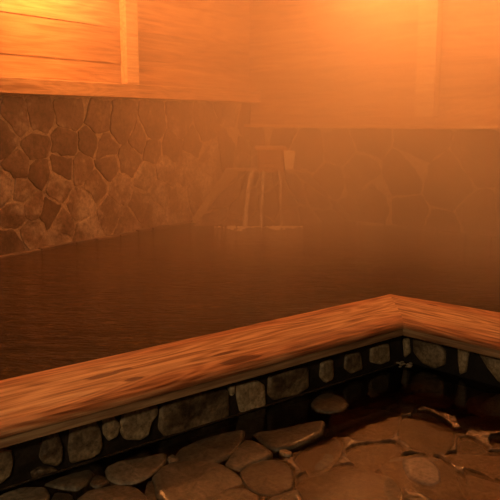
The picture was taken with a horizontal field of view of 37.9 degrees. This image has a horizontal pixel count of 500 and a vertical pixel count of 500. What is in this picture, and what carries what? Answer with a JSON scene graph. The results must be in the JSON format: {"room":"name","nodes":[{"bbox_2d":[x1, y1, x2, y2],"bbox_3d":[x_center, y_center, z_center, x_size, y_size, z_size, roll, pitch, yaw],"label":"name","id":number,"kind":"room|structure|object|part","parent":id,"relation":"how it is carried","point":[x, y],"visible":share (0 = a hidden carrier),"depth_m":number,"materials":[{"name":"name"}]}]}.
{"room":"spa","nodes":[
{"label":"spa","id":0,"kind":"room"},
{"bbox_2d":[0,0,260,258],"bbox_3d":[-2.079,-0.896,2.976,0.355,2.900,7.339,7,12,33],"label":"wall","id":1,"kind":"structure","parent":0,"point":[118,118],"depth_m":4.68,"materials":[{"name":"stone"}]},
{"bbox_3d":[-0.793,-1.862,4.649,0.080,1.584,0.113,7,12,33],"label":"post","id":2,"kind":"part","parent":1,"relation":"part of","materials":[{"name":"brown wood"}]},
{"bbox_3d":[-1.974,-0.718,2.985,0.155,0.086,7.200,7,12,33],"label":"sill rail","id":3,"kind":"part","parent":1,"relation":"part of","materials":[{"name":"brown wood"}]},
{"bbox_2d":[0,369,499,499],"bbox_3d":[0.300,0.713,1.168,5.800,0.065,3.250,0,10,0],"label":"floor","id":4,"kind":"structure","parent":0,"point":[402,434],"depth_m":1.96,"materials":[{"name":"stone"}]},
{"bbox_2d":[0,335,499,494],"bbox_3d":[0.310,0.599,1.695,5.325,0.247,2.425,0,10,0],"label":"wall","id":5,"kind":"structure","parent":4,"relation":"on","point":[37,462],"depth_m":2.20,"materials":[{"name":"stone"}]},
{"bbox_2d":[0,294,403,448],"bbox_3d":[-0.846,0.442,1.690,3.860,0.065,0.306,-8,13,-38],"label":"board","id":6,"kind":"object","parent":5,"relation":"on","point":[47,402],"visible":1,"depth_m":2.12,"materials":[{"name":"brown wood"}]},
{"bbox_2d":[0,222,499,379],"bbox_3d":[0.305,0.497,1.657,5.536,0.060,7.200,7,12,33],"label":"pool water","id":7,"kind":"object","parent":5,"relation":"in","point":[78,303],"visible":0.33,"depth_m":3.42,"materials":[{"name":"brown liquid"}]},
{"bbox_2d":[214,225,259,230],"bbox_3d":[-0.085,-0.154,5.111,0.344,0.011,0.213,0,10,0],"label":"foam","id":8,"kind":"object","parent":7,"relation":"on","point":[231,227],"visible":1,"depth_m":5.15,"materials":[{"name":"beige"}]},
{"bbox_2d":[242,170,253,226],"bbox_3d":[-0.005,-0.367,5.212,0.033,0.394,0.176,5,11,25],"label":"water stream","id":9,"kind":"object","parent":7,"relation":"on","point":[247,195],"visible":1,"depth_m":5.18,"materials":[{"name":"beige"}]},
{"bbox_2d":[260,171,264,227],"bbox_3d":[0.089,-0.364,5.214,0.025,0.387,0.160,1,10,6],"label":"water stream","id":10,"kind":"object","parent":7,"relation":"on","point":[263,173],"visible":1,"depth_m":5.18,"materials":[{"name":"beige"}]},
{"bbox_2d":[191,168,350,225],"bbox_3d":[0.114,-0.371,5.559,1.350,0.480,0.572,-2,10,-10],"label":"stone pedestal","id":11,"kind":"object","parent":7,"relation":"in","point":[304,200],"visible":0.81,"depth_m":5.39,"materials":[{"name":"stone"}]},
{"bbox_2d":[255,145,294,171],"bbox_3d":[0.182,-0.686,5.459,0.287,0.179,0.430,0,10,0],"label":"spout","id":12,"kind":"object","parent":11,"relation":"on","point":[271,158],"visible":1,"depth_m":5.28,"materials":[{"name":"brown wood"}]},
{"bbox_3d":[0.153,-0.764,5.455,0.229,0.022,0.410,0,10,0],"label":"lid","id":13,"kind":"part","parent":12,"relation":"part of","materials":[{"name":"brown wood"}]},
{"bbox_2d":[278,170,282,225],"bbox_3d":[0.216,-0.372,5.238,0.024,0.394,0.113,-2,10,-12],"label":"water stream","id":14,"kind":"object","parent":7,"relation":"on","point":[279,172],"visible":0.98,"depth_m":5.22,"materials":[{"name":"beige"}]},
{"bbox_2d":[264,225,302,229],"bbox_3d":[0.202,-0.157,5.128,0.352,0.011,0.178,0,10,0],"label":"foam","id":15,"kind":"object","parent":7,"relation":"on","point":[273,227],"visible":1,"depth_m":5.15,"materials":[{"name":"beige"}]},
{"bbox_2d":[390,294,499,358],"bbox_3d":[1.818,0.421,1.806,0.655,0.065,3.460,-10,14,-44],"label":"board","id":16,"kind":"object","parent":5,"relation":"on","point":[470,329],"visible":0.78,"depth_m":2.57,"materials":[{"name":"brown wood"}]},
{"bbox_2d":[396,361,412,367],"bbox_3d":[0.572,0.423,2.698,0.067,0.008,0.067,0,10,0],"label":"gravel","id":17,"kind":"object","parent":4,"relation":"on","point":[401,363],"visible":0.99,"depth_m":2.69,"materials":[{"name":"grey stone"}]},
{"bbox_2d":[244,0,499,239],"bbox_3d":[2.122,-1.099,4.117,5.660,2.900,0.340,9,14,42],"label":"wall","id":18,"kind":"structure","parent":0,"point":[392,107],"depth_m":5.11,"materials":[{"name":"wood"}]},
{"bbox_3d":[2.054,-0.688,4.116,5.600,0.022,0.140,9,14,42],"label":"sill rail","id":19,"kind":"part","parent":18,"relation":"part of","materials":[{"name":"brown wood"}]},
{"bbox_3d":[1.193,-1.776,4.752,0.140,1.790,0.095,9,14,42],"label":"post","id":20,"kind":"part","parent":18,"relation":"part of","materials":[{"name":"brown wood"}]}
]}

